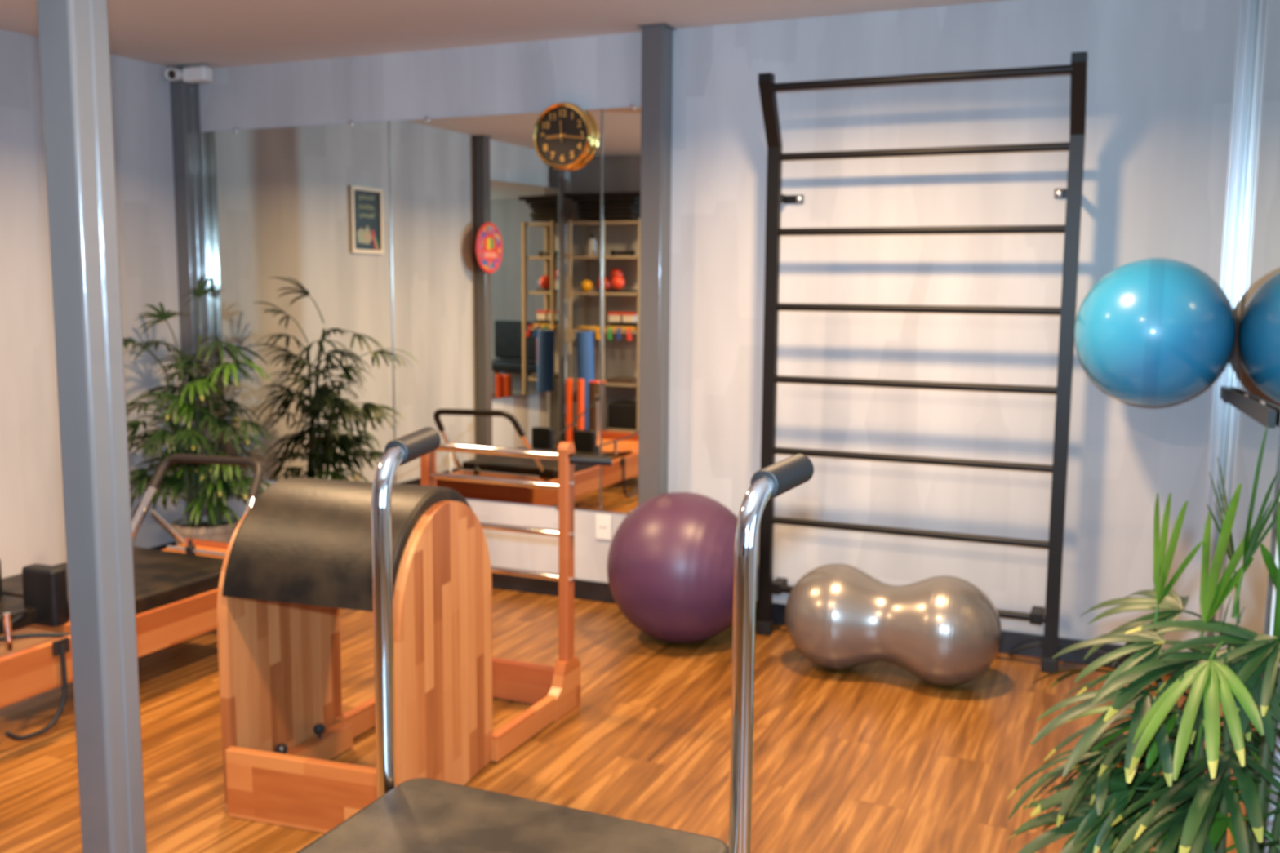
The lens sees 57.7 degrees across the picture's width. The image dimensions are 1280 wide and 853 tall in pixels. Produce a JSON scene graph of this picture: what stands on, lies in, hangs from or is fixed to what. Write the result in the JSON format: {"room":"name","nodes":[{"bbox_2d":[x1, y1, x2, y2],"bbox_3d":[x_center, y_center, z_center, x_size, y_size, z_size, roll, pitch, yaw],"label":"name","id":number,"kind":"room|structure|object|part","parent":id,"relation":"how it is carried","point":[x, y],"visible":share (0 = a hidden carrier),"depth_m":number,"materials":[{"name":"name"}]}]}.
{"room":"pilates studio","nodes":[
{"label":"pilates studio","id":0,"kind":"room"},
{"bbox_2d":[0,29,187,578],"bbox_3d":[-4.204,-0.175,2.811,0.150,2.680,8.200,3,8,23],"label":"wall","id":1,"kind":"structure","parent":0,"point":[33,531],"depth_m":5.67,"materials":[{"name":"paint"}]},
{"bbox_2d":[149,541,176,550],"bbox_3d":[-3.464,0.928,4.474,0.014,0.098,4.580,3,8,23],"label":"baseboard","id":2,"kind":"structure","parent":1,"relation":"attached to","point":[162,547],"depth_m":6.38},
{"bbox_2d":[0,0,1007,68],"bbox_3d":[-0.462,-1.340,1.141,8.300,0.100,8.400,3,8,23],"label":"ceiling","id":3,"kind":"structure","parent":0,"point":[211,33],"depth_m":5.09,"materials":[{"name":"white paint"}]},
{"bbox_2d":[0,588,1236,852],"bbox_3d":[-0.484,1.419,1.480,8.300,0.100,8.400,3,8,23],"label":"floor","id":4,"kind":"structure","parent":0,"point":[876,757],"depth_m":3.90,"materials":[{"name":"laminate"}]},
{"bbox_2d":[36,0,146,852],"bbox_3d":[-1.172,-0.109,2.478,0.124,2.679,0.124,3,8,23],"label":"steel column","id":5,"kind":"structure","parent":4,"relation":"on","point":[73,38],"depth_m":2.45,"materials":[{"name":"metal"}]},
{"bbox_2d":[0,453,263,741],"bbox_3d":[-2.260,0.638,4.120,0.779,0.776,2.400,3,8,23],"label":"reformer","id":6,"kind":"object","parent":4,"relation":"on","point":[176,588],"visible":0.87,"depth_m":4.30,"materials":[{"name":"brown wood"}]},
{"bbox_3d":[-2.093,0.680,3.844,0.022,0.125,0.022,3,8,23],"label":"rope post","id":7,"kind":"part","parent":6,"relation":"part of","materials":[{"name":"silver metal"}]},
{"bbox_3d":[-2.573,0.754,4.271,0.030,0.157,2.400,3,8,23],"label":"rail","id":8,"kind":"part","parent":6,"relation":"part of","materials":[{"name":"brown wood"}]},
{"bbox_3d":[-2.068,0.658,4.555,0.620,0.035,0.820,3,8,23],"label":"carriage frame","id":9,"kind":"part","parent":6,"relation":"part of","materials":[{"name":"brown wood"}]},
{"bbox_3d":[-1.940,0.792,3.999,0.030,0.157,2.400,3,8,23],"label":"rail","id":10,"kind":"part","parent":6,"relation":"part of","materials":[{"name":"brown wood"}]},
{"bbox_3d":[-1.976,0.531,5.104,0.044,0.065,0.044,3,8,23],"label":"spring knob","id":11,"kind":"part","parent":6,"relation":"part of","materials":[{"name":"black plastic"}]},
{"bbox_2d":[166,65,214,515],"bbox_3d":[-2.479,-0.606,6.434,0.124,2.679,0.132,3,8,23],"label":"steel column","id":12,"kind":"structure","parent":4,"relation":"on","point":[184,96],"depth_m":6.33,"materials":[{"name":"metal"}]},
{"bbox_3d":[-2.469,-1.933,6.271,0.124,0.005,0.131,3,8,23],"label":"cap plate","id":13,"kind":"part","parent":12,"relation":"part of","materials":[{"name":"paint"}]},
{"bbox_2d":[164,66,213,83],"bbox_3d":[-2.377,-1.859,6.140,0.234,0.079,0.124,0,7,-4],"label":"security camera","id":14,"kind":"object","parent":12,"relation":"attached to","point":[197,74],"visible":1,"depth_m":6.11,"materials":[{"name":"white plastic"}]},
{"bbox_2d":[123,275,275,546],"bbox_3d":[-2.247,0.020,5.925,0.991,1.565,0.696,1,7,8],"label":"potted palm","id":15,"kind":"object","parent":4,"relation":"on","point":[215,526],"visible":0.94,"depth_m":5.86,"materials":[{"name":"green plant"}]},
{"bbox_3d":[-2.356,0.141,5.932,0.100,0.782,0.021,-3,8,-27],"label":"stem","id":16,"kind":"part","parent":15,"relation":"part of","materials":[{"name":"plant"}]},
{"bbox_3d":[-2.331,0.084,5.987,0.057,0.881,0.052,3,8,23],"label":"stem","id":17,"kind":"part","parent":15,"relation":"part of","materials":[{"name":"plant"}]},
{"bbox_3d":[-2.324,0.373,6.006,0.021,0.303,0.083,3,7,19],"label":"stem","id":18,"kind":"part","parent":15,"relation":"part of","materials":[{"name":"plant"}]},
{"bbox_3d":[-2.263,0.026,5.971,0.021,1.002,0.114,-6,10,-43],"label":"stem","id":19,"kind":"part","parent":15,"relation":"part of","materials":[{"name":"plant"}]},
{"bbox_2d":[170,515,239,546],"bbox_3d":[-2.255,0.643,6.041,0.336,0.300,0.336,3,8,23],"label":"pot","id":20,"kind":"object","parent":15,"relation":"attached to","point":[222,531],"depth_m":5.94,"materials":[{"name":"beige wicker"}]},
{"bbox_3d":[-2.245,0.279,5.963,0.022,0.503,0.113,2,7,13],"label":"stem","id":21,"kind":"part","parent":15,"relation":"part of","materials":[{"name":"plant"}]},
{"bbox_3d":[-2.172,0.191,5.946,0.022,0.682,0.124,0,7,-5],"label":"stem","id":22,"kind":"part","parent":15,"relation":"part of","materials":[{"name":"plant"}]},
{"bbox_3d":[-2.161,0.233,5.932,0.021,0.601,0.065,-6,10,-44],"label":"stem","id":23,"kind":"part","parent":15,"relation":"part of","materials":[{"name":"plant"}]},
{"bbox_3d":[-2.142,0.406,5.956,0.091,0.254,0.022,5,8,32],"label":"stem","id":24,"kind":"part","parent":15,"relation":"part of","materials":[{"name":"plant"}]},
{"bbox_2d":[216,441,612,833],"bbox_3d":[-0.684,0.592,3.754,0.761,0.985,1.239,3,8,23],"label":"barrel","id":25,"kind":"object","parent":4,"relation":"on","point":[300,555],"visible":0.86,"depth_m":3.40,"materials":[{"name":"brown wood"}]},
{"bbox_3d":[-1.109,0.645,3.616,0.035,0.905,0.585,3,7,18],"label":"panel","id":26,"kind":"part","parent":25,"relation":"part of","materials":[{"name":"brown wood"}]},
{"bbox_3d":[-1.102,1.002,3.568,0.040,0.049,0.040,3,8,23],"label":"knob","id":27,"kind":"part","parent":25,"relation":"part of","materials":[{"name":"black plastic"}]},
{"bbox_3d":[-1.030,0.982,3.732,0.040,0.049,0.040,3,8,23],"label":"knob","id":28,"kind":"part","parent":25,"relation":"part of","materials":[{"name":"black plastic"}]},
{"bbox_3d":[-0.879,0.986,4.177,0.035,0.088,0.650,3,8,23],"label":"rail","id":29,"kind":"part","parent":25,"relation":"part of","materials":[{"name":"brown wood"}]},
{"bbox_3d":[-0.795,0.453,4.384,0.038,0.865,0.060,3,8,23],"label":"ladder post","id":30,"kind":"part","parent":25,"relation":"part of","materials":[{"name":"red wood"}]},
{"bbox_3d":[-0.578,0.670,3.447,0.034,0.905,0.585,3,7,18],"label":"panel","id":31,"kind":"part","parent":25,"relation":"part of","materials":[{"name":"brown wood"}]},
{"bbox_3d":[-0.363,1.011,4.003,0.033,0.088,0.560,3,8,23],"label":"rail","id":32,"kind":"part","parent":25,"relation":"part of","materials":[{"name":"brown wood"}]},
{"bbox_3d":[-0.264,0.485,4.155,0.038,0.865,0.060,3,8,23],"label":"ladder post","id":33,"kind":"part","parent":25,"relation":"part of","materials":[{"name":"red wood"}]},
{"bbox_3d":[-0.174,0.120,4.097,0.148,0.037,0.033,1,7,6],"label":"handle","id":34,"kind":"part","parent":25,"relation":"part of","materials":[{"name":"black plastic"}]},
{"bbox_2d":[296,426,813,852],"bbox_3d":[-0.239,0.702,1.683,0.759,1.279,0.880,3,8,23],"label":"chair","id":35,"kind":"object","parent":4,"relation":"on","point":[420,815],"visible":1,"depth_m":1.82,"materials":[{"name":"silver metal"}]},
{"bbox_3d":[-0.254,0.692,1.633,0.610,0.060,0.660,3,8,23],"label":"seat","id":36,"kind":"part","parent":35,"relation":"part of","materials":[{"name":"grey plastic"}]},
{"bbox_2d":[637,22,676,506],"bbox_3d":[0.065,-0.451,5.337,0.134,2.679,0.132,3,8,23],"label":"steel column","id":37,"kind":"structure","parent":4,"relation":"on","point":[657,39],"depth_m":5.26,"materials":[{"name":"metal"}]},
{"bbox_3d":[0.076,-1.777,5.173,0.134,0.005,0.131,3,8,23],"label":"cap plate","id":38,"kind":"part","parent":37,"relation":"part of","materials":[{"name":"paint"}]},
{"bbox_2d":[606,492,737,643],"bbox_3d":[0.183,0.610,5.034,0.653,0.650,0.650,3,8,23],"label":"exercise ball","id":39,"kind":"object","parent":4,"relation":"on","point":[670,566],"visible":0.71,"depth_m":4.79,"materials":[{"name":"purple rubber"}]},
{"bbox_2d":[785,563,1001,686],"bbox_3d":[0.994,0.781,4.611,0.850,0.426,0.426,4,8,25],"label":"ball","id":40,"kind":"object","parent":4,"relation":"on","point":[944,630],"visible":1,"depth_m":4.48,"materials":[{"name":"grey rubber"}]},
{"bbox_2d":[1008,642,1175,674],"bbox_3d":[1.866,0.943,4.731,0.695,0.086,0.024,3,8,22],"label":"cable","id":41,"kind":"object","parent":4,"relation":"on","point":[1012,653],"visible":0.54,"depth_m":4.77,"materials":[{"name":"black rubber"}]},
{"bbox_2d":[1105,733,1173,763],"bbox_3d":[1.643,1.057,3.821,0.210,0.081,0.094,0,7,-5],"label":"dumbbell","id":42,"kind":"object","parent":4,"relation":"on","point":[1122,735],"visible":0.02,"depth_m":3.80,"materials":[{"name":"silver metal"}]},
{"bbox_2d":[1005,425,1279,852],"bbox_3d":[1.256,0.625,2.397,0.952,1.281,0.869,5,9,36],"label":"potted palm","id":43,"kind":"object","parent":4,"relation":"on","point":[1202,802],"visible":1,"depth_m":2.36,"materials":[{"name":"green plant"}]},
{"bbox_3d":[1.174,0.780,2.512,0.169,0.524,0.022,5,8,32],"label":"stem","id":44,"kind":"part","parent":43,"relation":"part of","materials":[{"name":"plant"}]},
{"bbox_3d":[1.179,0.793,2.452,0.068,0.511,0.022,-3,8,-23],"label":"stem","id":45,"kind":"part","parent":43,"relation":"part of","materials":[{"name":"plant"}]},
{"bbox_3d":[1.212,0.734,2.411,0.048,0.641,0.022,-5,9,-39],"label":"stem","id":46,"kind":"part","parent":43,"relation":"part of","materials":[{"name":"plant"}]},
{"bbox_3d":[1.291,0.745,2.484,0.076,0.602,0.022,5,8,32],"label":"stem","id":47,"kind":"part","parent":43,"relation":"part of","materials":[{"name":"plant"}]},
{"bbox_3d":[1.269,0.833,2.381,0.042,0.451,0.022,-5,9,-38],"label":"stem","id":48,"kind":"part","parent":43,"relation":"part of","materials":[{"name":"plant"}]},
{"bbox_3d":[1.307,0.773,2.424,0.035,0.560,0.022,3,8,23],"label":"stem","id":49,"kind":"part","parent":43,"relation":"part of","materials":[{"name":"plant"}]},
{"bbox_3d":[1.324,0.865,2.413,0.042,0.381,0.022,3,8,23],"label":"stem","id":50,"kind":"part","parent":43,"relation":"part of","materials":[{"name":"plant"}]},
{"bbox_2d":[198,0,1254,652],"bbox_3d":[1.153,-0.403,5.021,8.300,2.680,0.150,3,8,23],"label":"wall","id":51,"kind":"structure","parent":0,"point":[1160,77],"depth_m":4.92,"materials":[{"name":"paint"}]},
{"bbox_2d":[201,120,395,484],"bbox_3d":[-1.839,-0.633,6.216,1.233,1.923,0.012,3,8,23],"label":"wall mirror","id":52,"kind":"object","parent":51,"relation":"attached to","point":[297,219],"visible":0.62,"depth_m":6.19,"materials":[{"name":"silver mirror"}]},
{"bbox_2d":[388,108,601,511],"bbox_3d":[-0.729,-0.566,5.737,1.192,1.923,0.012,3,8,23],"label":"wall mirror","id":53,"kind":"object","parent":51,"relation":"attached to","point":[496,249],"visible":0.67,"depth_m":5.72,"materials":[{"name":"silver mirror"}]},
{"bbox_2d":[533,102,594,169],"bbox_3d":[-0.360,-1.363,5.449,0.312,0.312,0.054,3,8,23],"label":"wall clock","id":54,"kind":"object","parent":51,"relation":"attached to","point":[563,133],"visible":1,"depth_m":5.43,"materials":[{"name":"gold metal"}]},
{"bbox_2d":[595,514,611,540],"bbox_3d":[-0.177,0.488,5.621,0.082,0.120,0.011,3,8,23],"label":"wall socket","id":55,"kind":"object","parent":51,"relation":"attached to","point":[603,522],"visible":1,"depth_m":5.62,"materials":[{"name":"white plastic"}]},
{"bbox_2d":[600,104,640,515],"bbox_3d":[-0.074,-0.525,5.455,0.238,1.923,0.012,3,8,23],"label":"wall mirror","id":56,"kind":"object","parent":51,"relation":"attached to","point":[620,126],"visible":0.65,"depth_m":5.46,"materials":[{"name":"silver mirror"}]},
{"bbox_2d":[491,573,1181,675],"bbox_3d":[-0.083,0.814,5.618,5.097,0.098,0.014,3,8,23],"label":"baseboard","id":57,"kind":"structure","parent":51,"relation":"attached to","point":[596,591],"depth_m":5.30,"materials":[{"name":"wood"}]},
{"bbox_2d":[755,51,1087,673],"bbox_3d":[1.115,-0.234,4.790,1.266,2.400,0.332,3,8,23],"label":"wall bars","id":58,"kind":"object","parent":51,"relation":"attached to","point":[1077,69],"visible":0.98,"depth_m":4.69,"materials":[{"name":"black metal"}]},
{"bbox_2d":[1195,0,1253,652],"bbox_3d":[2.240,-0.375,4.450,0.047,2.580,0.028,3,8,23],"label":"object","id":59,"kind":"structure","parent":51,"relation":"attached to","point":[1242,51],"depth_m":4.40,"materials":[{"name":"silver metal"}]},
{"bbox_2d":[1219,485,1279,852],"bbox_3d":[1.956,-0.215,3.538,0.148,2.680,1.950,3,8,23],"label":"wall","id":60,"kind":"structure","parent":0,"point":[1274,797],"depth_m":2.77,"materials":[{"name":"paint"}]},
{"bbox_2d":[1208,0,1279,825],"bbox_3d":[1.884,-0.268,3.567,0.009,2.578,1.932,3,8,23],"label":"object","id":61,"kind":"object","parent":60,"relation":"attached to","point":[1254,367],"visible":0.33,"depth_m":3.49,"materials":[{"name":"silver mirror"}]},
{"bbox_2d":[1220,386,1276,428],"bbox_3d":[1.871,-0.074,3.603,0.024,0.133,1.870,3,8,23],"label":"wall rail","id":62,"kind":"object","parent":61,"relation":"attached to","point":[1260,412],"visible":0.99,"depth_m":3.19,"materials":[{"name":"black"}]},
{"bbox_2d":[1074,257,1235,406],"bbox_3d":[1.892,-0.347,4.281,0.544,0.545,0.545,3,8,23],"label":"exercise ball","id":63,"kind":"object","parent":62,"relation":"on","point":[1151,331],"visible":1,"depth_m":4.09,"materials":[{"name":"blue rubber"}]}
]}

